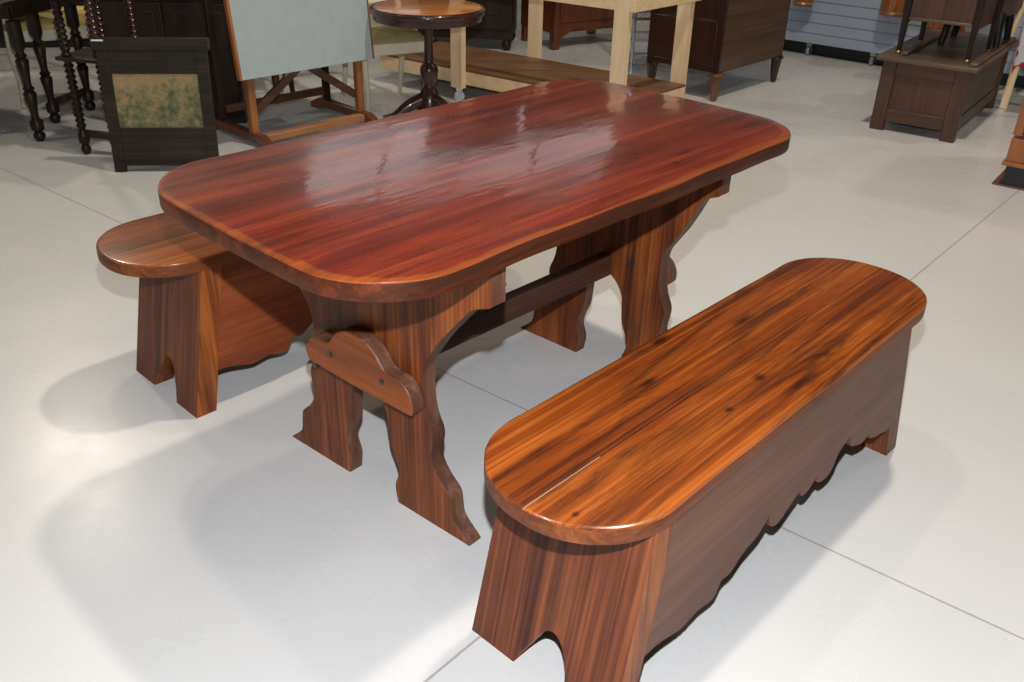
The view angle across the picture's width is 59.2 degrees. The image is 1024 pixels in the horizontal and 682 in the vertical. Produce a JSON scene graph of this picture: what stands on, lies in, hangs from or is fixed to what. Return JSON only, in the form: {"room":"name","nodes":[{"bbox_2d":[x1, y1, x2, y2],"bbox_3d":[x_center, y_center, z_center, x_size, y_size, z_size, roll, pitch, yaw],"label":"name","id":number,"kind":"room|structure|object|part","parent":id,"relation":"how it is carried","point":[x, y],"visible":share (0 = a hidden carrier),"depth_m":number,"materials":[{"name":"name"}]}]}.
{"room":"furniture store","nodes":[
{"label":"furniture store","id":0,"kind":"room"},
{"bbox_2d":[0,0,1023,681],"bbox_3d":[-0.245,-0.191,3.329,15.500,0.100,16.000,1,29,0],"label":"floor","id":1,"kind":"structure","parent":0,"point":[143,538],"depth_m":2.33,"materials":[{"name":"paint"}]},
{"bbox_2d":[0,2,90,47],"bbox_3d":[-3.569,-2.909,6.423,1.320,1.500,0.526,-3,29,-9],"label":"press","id":2,"kind":"object","parent":1,"relation":"on","point":[49,44],"visible":0.02,"depth_m":6.59,"materials":[{"name":"brown wood"}]},
{"bbox_3d":[-3.839,-2.789,6.154,0.610,1.340,0.018,-3,29,-9],"label":"door","id":3,"kind":"part","parent":2,"relation":"part of","materials":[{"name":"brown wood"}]},
{"bbox_2d":[2,6,90,107],"bbox_3d":[-2.697,-1.983,5.285,0.577,1.039,0.691,-13,32,-24],"label":"upholstered chair","id":4,"kind":"object","parent":1,"relation":"on","point":[49,29],"visible":0.24,"depth_m":5.08,"materials":[{"name":"yellow fabric"}]},
{"bbox_3d":[-2.789,-1.525,5.090,0.057,0.419,0.068,20,34,29],"label":"leg","id":5,"kind":"part","parent":4,"relation":"part of","materials":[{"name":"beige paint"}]},
{"bbox_2d":[4,6,87,30],"bbox_3d":[-2.673,-1.898,5.275,0.544,0.068,0.544,-13,32,-24],"label":"seat cushion","id":6,"kind":"object","parent":4,"relation":"on","point":[46,17],"depth_m":5.10,"materials":[{"name":"yellow fabric"}]},
{"bbox_3d":[-2.674,-1.853,5.300,0.560,0.065,0.560,-13,32,-24],"label":"seat frame","id":7,"kind":"part","parent":4,"relation":"part of","materials":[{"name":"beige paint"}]},
{"bbox_2d":[0,0,95,141],"bbox_3d":[-2.824,-1.567,4.882,1.080,0.685,0.920,7,30,10],"label":"table","id":8,"kind":"object","parent":1,"relation":"on","point":[9,9],"visible":0.96,"depth_m":4.65,"materials":[{"name":"brown wood"}]},
{"bbox_3d":[-2.419,-1.289,4.497,0.067,0.590,0.065,7,30,10],"label":"leg","id":9,"kind":"part","parent":8,"relation":"part of","materials":[{"name":"brown wood"}]},
{"bbox_3d":[-2.487,-1.452,4.788,0.067,0.590,0.065,7,30,10],"label":"leg","id":10,"kind":"part","parent":8,"relation":"part of","materials":[{"name":"brown wood"}]},
{"bbox_3d":[-2.406,-1.581,5.024,0.067,0.590,0.065,7,30,10],"label":"leg","id":11,"kind":"part","parent":8,"relation":"part of","materials":[{"name":"brown wood"}]},
{"bbox_2d":[49,0,138,154],"bbox_3d":[-1.965,-1.408,4.310,0.360,1.000,0.410,8,30,12],"label":"stand","id":12,"kind":"object","parent":1,"relation":"on","point":[93,13],"visible":0.52,"depth_m":4.29,"materials":[{"name":"brown wood"}]},
{"bbox_3d":[-2.093,-1.355,4.230,0.053,0.980,0.052,8,30,12],"label":"leg","id":13,"kind":"part","parent":12,"relation":"part of","materials":[{"name":"brown wood"}]},
{"bbox_2d":[55,46,97,63],"bbox_3d":[-1.966,-1.377,4.327,0.280,0.018,0.320,8,30,12],"label":"shelf","id":14,"kind":"object","parent":12,"relation":"attached to","point":[85,55],"depth_m":4.22,"materials":[{"name":"brown wood"}]},
{"bbox_3d":[-1.941,-1.348,4.223,0.053,0.980,0.052,8,30,12],"label":"leg","id":15,"kind":"part","parent":12,"relation":"part of","materials":[{"name":"brown wood"}]},
{"bbox_3d":[-1.999,-1.452,4.408,0.053,0.980,0.052,8,30,12],"label":"leg","id":16,"kind":"part","parent":12,"relation":"part of","materials":[{"name":"brown wood"}]},
{"bbox_3d":[-1.837,-1.443,4.400,0.053,0.980,0.052,8,30,12],"label":"leg","id":17,"kind":"part","parent":12,"relation":"part of","materials":[{"name":"brown wood"}]},
{"bbox_2d":[89,37,218,171],"bbox_3d":[-1.621,-1.082,4.149,0.508,0.603,0.088,-1,29,-5],"label":"fire screen","id":18,"kind":"object","parent":1,"relation":"on","point":[157,91],"visible":0.92,"depth_m":4.13,"materials":[{"name":"brown wood"}]},
{"bbox_3d":[-1.617,-1.329,4.032,0.508,0.052,0.048,-1,23,-5],"label":"cornice","id":19,"kind":"part","parent":18,"relation":"part of","materials":[{"name":"black wood"}]},
{"bbox_3d":[-1.619,-1.261,4.072,0.376,0.105,0.020,-1,23,-5],"label":"rail","id":20,"kind":"part","parent":18,"relation":"part of","materials":[{"name":"black wood"}]},
{"bbox_2d":[112,74,202,127],"bbox_3d":[-1.621,-1.102,4.138,0.380,0.250,0.010,-1,23,-5],"label":"picture","id":21,"kind":"object","parent":18,"relation":"on","point":[138,100],"depth_m":4.13},
{"bbox_3d":[-1.624,-0.911,4.220,0.376,0.175,0.020,-1,23,-5],"label":"panel","id":22,"kind":"part","parent":18,"relation":"part of","materials":[{"name":"black wood"}]},
{"bbox_2d":[99,0,255,122],"bbox_3d":[-1.829,-1.571,4.934,0.760,0.685,0.330,0,29,-3],"label":"base cabinet","id":23,"kind":"object","parent":1,"relation":"on","point":[154,18],"visible":0.29,"depth_m":4.71,"materials":[{"name":"brown wood"}]},
{"bbox_3d":[-2.000,-1.490,4.785,0.265,0.500,0.006,0,29,-3],"label":"door panel","id":24,"kind":"part","parent":23,"relation":"part of","materials":[{"name":"brown wood"}]},
{"bbox_3d":[-2.000,-1.495,4.794,0.345,0.580,0.014,0,29,-3],"label":"door","id":25,"kind":"part","parent":23,"relation":"part of","materials":[{"name":"brown wood"}]},
{"bbox_3d":[-1.645,-1.490,4.801,0.265,0.500,0.006,0,29,-3],"label":"door panel","id":26,"kind":"part","parent":23,"relation":"part of","materials":[{"name":"brown wood"}]},
{"bbox_3d":[-1.645,-1.495,4.810,0.345,0.580,0.014,0,29,-3],"label":"door","id":27,"kind":"part","parent":23,"relation":"part of","materials":[{"name":"brown wood"}]},
{"bbox_2d":[282,73,294,91],"bbox_3d":[-1.563,-1.948,5.342,0.425,0.962,0.450,-9,31,-17],"label":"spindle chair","id":28,"kind":"object","parent":1,"relation":"on","point":[291,84],"visible":0.02,"depth_m":5.46,"materials":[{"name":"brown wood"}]},
{"bbox_3d":[-1.354,-1.676,5.416,0.089,0.424,0.042,16,32,24],"label":"leg","id":29,"kind":"part","parent":28,"relation":"part of","materials":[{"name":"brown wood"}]},
{"bbox_2d":[202,0,377,146],"bbox_3d":[-1.185,-1.615,4.715,0.620,1.003,0.823,27,38,37],"label":"easel","id":30,"kind":"object","parent":1,"relation":"on","point":[272,38],"visible":0.87,"depth_m":4.63,"materials":[{"name":"brown wood"}]},
{"bbox_3d":[-1.538,-1.520,4.633,0.035,0.800,0.036,27,38,37],"label":"post","id":31,"kind":"part","parent":30,"relation":"part of","materials":[{"name":"brown wood"}]},
{"bbox_3d":[-1.312,-1.438,4.424,0.036,0.870,0.040,27,38,37],"label":"post","id":32,"kind":"part","parent":30,"relation":"part of","materials":[{"name":"brown wood"}]},
{"bbox_3d":[-1.308,-1.342,5.003,0.030,0.040,0.626,27,38,37],"label":"rail","id":33,"kind":"part","parent":30,"relation":"part of","materials":[{"name":"brown wood"}]},
{"bbox_3d":[-1.295,-1.432,4.940,0.042,0.260,0.044,27,38,37],"label":"crank post","id":34,"kind":"part","parent":30,"relation":"part of","materials":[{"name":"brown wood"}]},
{"bbox_3d":[-1.054,-1.144,4.823,0.050,0.036,0.626,27,38,37],"label":"rail","id":35,"kind":"part","parent":30,"relation":"part of","materials":[{"name":"brown wood"}]},
{"bbox_3d":[-1.067,-1.742,5.055,0.035,0.800,0.036,27,38,37],"label":"post","id":36,"kind":"part","parent":30,"relation":"part of","materials":[{"name":"brown wood"}]},
{"bbox_3d":[-0.841,-1.660,4.845,0.036,0.870,0.040,27,38,37],"label":"post","id":37,"kind":"part","parent":30,"relation":"part of","materials":[{"name":"brown wood"}]},
{"bbox_2d":[96,212,506,417],"bbox_3d":[-0.572,-0.253,2.859,0.376,0.450,1.378,26,37,37],"label":"bench","id":38,"kind":"object","parent":1,"relation":"on","point":[204,309],"visible":0.34,"depth_m":2.46,"materials":[{"name":"brown wood"}]},
{"bbox_3d":[-0.569,-0.434,2.760,0.372,0.036,1.378,26,37,37],"label":"seat","id":39,"kind":"part","parent":38,"relation":"part of","materials":[{"name":"brown wood"}]},
{"bbox_3d":[-0.937,-0.055,2.523,0.356,0.414,0.143,26,37,37],"label":"leg","id":40,"kind":"part","parent":38,"relation":"part of","materials":[{"name":"brown wood"}]},
{"bbox_2d":[340,0,423,111],"bbox_3d":[-0.763,-1.859,5.169,0.421,1.017,0.525,-14,33,-26],"label":"upholstered chair","id":41,"kind":"object","parent":1,"relation":"on","point":[387,40],"visible":0.51,"depth_m":5.07,"materials":[{"name":"beige paint"}]},
{"bbox_3d":[-1.000,-1.611,5.353,0.043,0.396,0.118,-14,33,-26],"label":"leg","id":42,"kind":"part","parent":41,"relation":"part of","materials":[{"name":"beige paint"}]},
{"bbox_3d":[-0.817,-1.447,5.059,0.043,0.397,0.054,18,33,28],"label":"leg","id":43,"kind":"part","parent":41,"relation":"part of","materials":[{"name":"beige paint"}]},
{"bbox_2d":[371,24,423,43],"bbox_3d":[-0.736,-1.764,5.162,0.404,0.068,0.384,-14,33,-26],"label":"seat cushion","id":44,"kind":"object","parent":41,"relation":"on","point":[381,34],"depth_m":5.06,"materials":[{"name":"beige fabric"}]},
{"bbox_3d":[-0.737,-1.718,5.187,0.420,0.065,0.400,-14,33,-26],"label":"seat frame","id":45,"kind":"part","parent":41,"relation":"part of","materials":[{"name":"beige paint"}]},
{"bbox_3d":[-0.685,-1.691,5.511,0.043,0.396,0.118,-14,33,-26],"label":"leg","id":46,"kind":"part","parent":41,"relation":"part of","materials":[{"name":"beige paint"}]},
{"bbox_2d":[369,0,485,117],"bbox_3d":[-0.461,-1.539,5.009,0.624,0.616,0.624,1,29,0],"label":"pedestal table","id":47,"kind":"object","parent":1,"relation":"on","point":[428,15],"visible":0.85,"depth_m":4.81,"materials":[{"name":"brown wood"}]},
{"bbox_3d":[-0.455,-1.790,4.869,0.624,0.034,0.624,1,29,0],"label":"rim moulding","id":48,"kind":"part","parent":47,"relation":"part of","materials":[{"name":"brown wood"}]},
{"bbox_2d":[417,0,516,50],"bbox_3d":[-0.320,-3.333,6.542,0.800,2.270,0.573,3,29,3],"label":"wardrobe","id":49,"kind":"object","parent":1,"relation":"on","point":[499,21],"visible":0.48,"depth_m":6.79,"materials":[{"name":"brown wood"}]},
{"bbox_3d":[-0.166,-3.203,6.304,0.210,1.760,0.008,3,29,3],"label":"door panel","id":50,"kind":"part","parent":49,"relation":"part of","materials":[{"name":"brown wood"}]},
{"bbox_3d":[-0.165,-3.209,6.317,0.330,1.960,0.020,3,29,4],"label":"door","id":51,"kind":"part","parent":49,"relation":"part of","materials":[{"name":"brown wood"}]},
{"bbox_2d":[157,80,790,545],"bbox_3d":[-0.020,-0.123,2.332,0.835,0.760,1.498,26,37,37],"label":"trestle table","id":52,"kind":"object","parent":1,"relation":"on","point":[399,235],"visible":0.97,"depth_m":2.03,"materials":[{"name":"brown wood"}]},
{"bbox_2d":[379,0,699,100],"bbox_3d":[0.091,-2.045,5.292,1.924,1.250,0.649,21,34,31],"label":"wooden table","id":53,"kind":"object","parent":1,"relation":"on","point":[462,65],"visible":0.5,"depth_m":5.35,"materials":[{"name":"brown wood"}]},
{"bbox_3d":[-0.103,-1.533,5.364,1.853,0.078,0.036,21,34,31],"label":"rail","id":54,"kind":"part","parent":53,"relation":"part of","materials":[{"name":"brown wood"}]},
{"bbox_3d":[-0.314,-2.056,5.212,0.088,1.170,0.038,21,34,31],"label":"post","id":55,"kind":"part","parent":53,"relation":"part of","materials":[{"name":"brown wood"}]},
{"bbox_3d":[0.154,-2.250,5.561,0.088,1.150,0.038,21,34,31],"label":"post","id":56,"kind":"part","parent":53,"relation":"part of","materials":[{"name":"brown wood"}]},
{"bbox_3d":[0.131,-1.912,4.912,1.028,0.088,0.038,21,34,31],"label":"rail","id":57,"kind":"part","parent":53,"relation":"part of","materials":[{"name":"brown wood"}]},
{"bbox_3d":[0.576,-1.725,4.636,0.088,1.150,0.038,21,34,31],"label":"post","id":58,"kind":"part","parent":53,"relation":"part of","materials":[{"name":"brown wood"}]},
{"bbox_3d":[0.827,-1.828,4.793,0.038,0.088,0.644,25,36,35],"label":"rail","id":59,"kind":"part","parent":53,"relation":"part of","materials":[{"name":"brown wood"}]},
{"bbox_3d":[0.801,-1.348,5.071,0.036,0.078,0.496,25,36,35],"label":"rail","id":60,"kind":"part","parent":53,"relation":"part of","materials":[{"name":"brown wood"}]},
{"bbox_3d":[0.980,-1.935,5.032,0.088,1.150,0.038,21,34,31],"label":"post","id":61,"kind":"part","parent":53,"relation":"part of","materials":[{"name":"brown wood"}]},
{"bbox_3d":[0.252,-1.717,5.711,1.853,0.078,0.036,21,34,31],"label":"rail","id":62,"kind":"part","parent":53,"relation":"part of","materials":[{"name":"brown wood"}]},
{"bbox_2d":[521,0,613,49],"bbox_3d":[0.520,-3.370,6.731,0.780,2.190,0.510,-17,34,-29],"label":"dresser","id":63,"kind":"object","parent":1,"relation":"on","point":[559,19],"visible":0.67,"depth_m":6.92,"materials":[{"name":"brown wood"}]},
{"bbox_3d":[0.629,-2.597,6.939,0.620,0.240,0.012,-17,34,-29],"label":"drawer","id":64,"kind":"part","parent":63,"relation":"part of","materials":[{"name":"brown wood"}]},
{"bbox_2d":[629,10,692,72],"bbox_3d":[1.044,-2.528,6.154,0.462,1.300,0.322,-2,29,-7],"label":"wire shelving","id":65,"kind":"object","parent":1,"relation":"on","point":[635,18],"visible":0.27,"depth_m":6.27,"materials":[{"name":"silver metal"}]},
{"bbox_3d":[1.035,-2.152,6.363,0.448,0.018,0.308,-2,29,-7],"label":"shelf","id":66,"kind":"part","parent":65,"relation":"part of","materials":[{"name":"metal"}]},
{"bbox_3d":[1.038,-2.274,6.295,0.448,0.018,0.308,-2,29,-7],"label":"shelf","id":67,"kind":"part","parent":65,"relation":"part of","materials":[{"name":"metal"}]},
{"bbox_3d":[1.032,-2.021,6.436,0.448,0.018,0.308,-2,29,-7],"label":"shelf","id":68,"kind":"part","parent":65,"relation":"part of","materials":[{"name":"metal"}]},
{"bbox_2d":[472,258,926,681],"bbox_3d":[0.483,0.234,2.030,0.376,0.450,1.378,26,37,37],"label":"bench","id":69,"kind":"object","parent":1,"relation":"on","point":[625,498],"visible":1,"depth_m":1.73,"materials":[{"name":"brown wood"}]},
{"bbox_3d":[0.101,0.444,1.672,0.356,0.414,0.143,26,37,37],"label":"leg","id":70,"kind":"part","parent":69,"relation":"part of","materials":[{"name":"brown wood"}]},
{"bbox_3d":[0.486,0.053,1.931,0.372,0.036,1.378,26,37,37],"label":"seat","id":71,"kind":"part","parent":69,"relation":"part of","materials":[{"name":"brown wood"}]},
{"bbox_3d":[0.858,0.073,2.375,0.336,0.414,0.168,26,37,37],"label":"leg","id":72,"kind":"part","parent":69,"relation":"part of","materials":[{"name":"brown wood"}]},
{"bbox_2d":[646,0,790,101],"bbox_3d":[1.358,-2.193,5.792,0.572,1.080,0.870,25,37,36],"label":"dresser","id":73,"kind":"object","parent":1,"relation":"on","point":[727,35],"visible":0.86,"depth_m":5.63,"materials":[{"name":"brown wood"}]},
{"bbox_3d":[1.057,-1.756,5.706,0.490,0.037,0.010,25,37,36],"label":"rail","id":74,"kind":"part","parent":73,"relation":"part of","materials":[{"name":"brown wood"}]},
{"bbox_3d":[1.075,-1.879,5.621,0.450,0.255,0.012,25,37,36],"label":"drawer","id":75,"kind":"part","parent":73,"relation":"part of","materials":[{"name":"brown wood"}]},
{"bbox_3d":[1.081,-2.115,5.490,0.450,0.255,0.012,25,37,36],"label":"drawer","id":76,"kind":"part","parent":73,"relation":"part of","materials":[{"name":"brown wood"}]},
{"bbox_2d":[783,0,1023,88],"bbox_3d":[2.808,-2.884,6.463,2.620,1.700,0.555,24,36,34],"label":"gondola","id":77,"kind":"object","parent":1,"relation":"on","point":[852,30],"visible":0.37,"depth_m":6.67,"materials":[{"name":"metal"}]},
{"bbox_2d":[793,0,813,6],"bbox_3d":[2.178,-2.601,6.688,0.153,0.210,0.153,1,29,0],"label":"wooden bucket","id":78,"kind":"object","parent":77,"relation":"hanging from","point":[803,3],"visible":1,"depth_m":6.67,"materials":[{"name":"orange wood"}]},
{"bbox_2d":[878,0,904,16],"bbox_3d":[2.681,-2.389,6.298,0.192,0.210,0.192,1,29,0],"label":"wooden bucket","id":79,"kind":"object","parent":77,"relation":"hanging from","point":[893,8],"visible":0.73,"depth_m":6.26,"materials":[{"name":"orange wood"}]},
{"bbox_2d":[869,29,1018,142],"bbox_3d":[2.549,-1.536,5.334,0.530,0.429,1.085,21,34,31],"label":"chest","id":80,"kind":"object","parent":1,"relation":"on","point":[929,84],"visible":0.98,"depth_m":5.01,"materials":[{"name":"brown wood"}]},
{"bbox_3d":[2.253,-1.242,5.048,0.310,0.070,0.026,21,34,31],"label":"rail","id":81,"kind":"part","parent":80,"relation":"part of","materials":[{"name":"brown wood"}]},
{"bbox_3d":[2.259,-1.357,4.987,0.310,0.190,0.014,21,34,31],"label":"panel","id":82,"kind":"part","parent":80,"relation":"part of","materials":[{"name":"brown wood"}]},
{"bbox_3d":[2.259,-1.469,4.921,0.310,0.070,0.026,21,34,31],"label":"rail","id":83,"kind":"part","parent":80,"relation":"part of","materials":[{"name":"brown wood"}]},
{"bbox_3d":[2.553,-1.697,5.245,0.530,0.026,1.085,21,34,31],"label":"lid","id":84,"kind":"part","parent":80,"relation":"part of","materials":[{"name":"brown wood"}]},
{"bbox_2d":[896,0,1005,63],"bbox_3d":[2.435,-1.955,4.878,0.480,0.775,0.480,21,34,31],"label":"side table","id":85,"kind":"object","parent":80,"relation":"on","point":[976,14],"visible":0.96,"depth_m":4.82,"materials":[{"name":"brown wood"}]},
{"bbox_3d":[2.159,-1.937,4.838,0.040,0.730,0.040,21,34,31],"label":"leg","id":86,"kind":"part","parent":85,"relation":"part of","materials":[{"name":"brown wood"}]},
{"bbox_3d":[2.406,-2.084,5.116,0.040,0.730,0.040,21,34,31],"label":"leg","id":87,"kind":"part","parent":85,"relation":"part of","materials":[{"name":"brown wood"}]},
{"bbox_3d":[2.290,-1.709,4.828,0.322,0.018,0.010,21,34,31],"label":"moulding","id":88,"kind":"part","parent":85,"relation":"part of","materials":[{"name":"brown wood"}]},
{"bbox_3d":[2.304,-1.944,4.710,0.322,0.525,0.018,21,34,31],"label":"panel","id":89,"kind":"part","parent":85,"relation":"part of","materials":[{"name":"brown wood"}]},
{"bbox_3d":[2.448,-1.827,4.653,0.040,0.730,0.040,21,34,31],"label":"leg","id":90,"kind":"part","parent":85,"relation":"part of","materials":[{"name":"brown wood"}]},
{"bbox_3d":[2.573,-1.953,4.763,0.020,0.550,0.360,21,34,31],"label":"panel","id":91,"kind":"part","parent":85,"relation":"part of","materials":[{"name":"brown wood"}]},
{"bbox_3d":[2.703,-1.971,4.926,0.040,0.730,0.040,21,34,31],"label":"leg","id":92,"kind":"part","parent":85,"relation":"part of","materials":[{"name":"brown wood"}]},
{"bbox_3d":[2.717,-1.368,5.285,0.022,0.070,0.940,21,34,31],"label":"rail","id":93,"kind":"part","parent":80,"relation":"part of","materials":[{"name":"brown wood"}]},
{"bbox_2d":[938,0,1023,47],"bbox_3d":[2.754,-1.983,5.251,0.400,0.483,0.400,21,34,31],"label":"tub chair","id":94,"kind":"object","parent":80,"relation":"on","point":[1011,7],"visible":0.41,"depth_m":5.16,"materials":[{"name":"black wood"}]},
{"bbox_3d":[2.560,-1.847,5.292,0.070,0.196,0.049,-11,31,-20],"label":"leg","id":95,"kind":"part","parent":94,"relation":"part of","materials":[{"name":"black wood"}]},
{"bbox_3d":[2.723,-1.952,5.488,0.049,0.196,0.071,-1,29,-5],"label":"leg","id":96,"kind":"part","parent":94,"relation":"part of","materials":[{"name":"black wood"}]},
{"bbox_3d":[2.778,-1.765,5.153,0.049,0.196,0.071,-1,29,-5],"label":"leg","id":97,"kind":"part","parent":94,"relation":"part of","materials":[{"name":"black wood"}]},
{"bbox_3d":[2.941,-1.869,5.349,0.070,0.196,0.049,-11,31,-20],"label":"leg","id":98,"kind":"part","parent":94,"relation":"part of","materials":[{"name":"black wood"}]},
{"bbox_3d":[2.720,-1.482,5.222,0.010,0.190,0.940,21,34,31],"label":"panel","id":99,"kind":"part","parent":80,"relation":"part of","materials":[{"name":"brown wood"}]},
{"bbox_3d":[2.723,-1.593,5.160,0.022,0.065,0.940,21,34,31],"label":"rail","id":100,"kind":"part","parent":80,"relation":"part of","materials":[{"name":"brown wood"}]},
{"bbox_2d":[926,22,965,32],"bbox_3d":[2.877,-2.018,6.044,0.331,0.624,0.318,21,34,31],"label":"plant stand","id":101,"kind":"object","parent":1,"relation":"on","point":[935,26],"visible":0.12,"depth_m":5.98,"materials":[{"name":"orange wood"}]},
{"bbox_3d":[2.786,-1.913,6.036,0.120,0.443,0.048,-24,38,-37],"label":"leg","id":102,"kind":"part","parent":101,"relation":"part of","materials":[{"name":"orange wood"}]},
{"bbox_2d":[927,22,952,29],"bbox_3d":[2.887,-2.200,5.978,0.210,0.240,0.210,21,34,31],"label":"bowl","id":103,"kind":"object","parent":101,"relation":"on","point":[936,26],"depth_m":5.95,"materials":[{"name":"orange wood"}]},
{"bbox_3d":[3.004,-1.934,6.084,0.121,0.444,0.046,9,30,14],"label":"leg","id":104,"kind":"part","parent":101,"relation":"part of","materials":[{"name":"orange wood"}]},
{"bbox_2d":[992,99,1023,190],"bbox_3d":[2.906,-1.157,4.060,1.000,1.020,0.620,22,35,32],"label":"display case","id":105,"kind":"object","parent":1,"relation":"on","point":[1012,176],"visible":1,"depth_m":4.26,"materials":[{"name":"brown wood"}]},
{"bbox_3d":[2.917,-1.264,3.994,0.960,0.770,0.600,22,35,32],"label":"frame","id":106,"kind":"part","parent":105,"relation":"part of","materials":[{"name":"brown wood"}]},
{"bbox_2d":[999,1,1023,108],"bbox_3d":[3.258,-2.072,5.434,0.414,1.307,0.600,-6,30,-13],"label":"easel","id":107,"kind":"object","parent":1,"relation":"on","point":[1012,76],"visible":0.36,"depth_m":5.63,"materials":[{"name":"beige wood"}]},
{"bbox_3d":[3.217,-2.119,5.516,0.045,1.306,0.488,18,33,27],"label":"leg","id":108,"kind":"part","parent":107,"relation":"part of","materials":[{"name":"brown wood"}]},
{"bbox_2d":[1011,26,1023,72],"bbox_3d":[3.159,-1.891,5.154,0.400,0.790,0.045,1,29,0],"label":"quilt","id":109,"kind":"object","parent":107,"relation":"hanging from","point":[1019,58],"visible":1,"depth_m":5.29,"materials":[{"name":"white fabric"}]},
{"bbox_3d":[3.253,-2.200,5.663,0.290,1.304,0.022,-13,32,-24],"label":"leg","id":110,"kind":"part","parent":107,"relation":"part of","materials":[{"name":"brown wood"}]}
]}

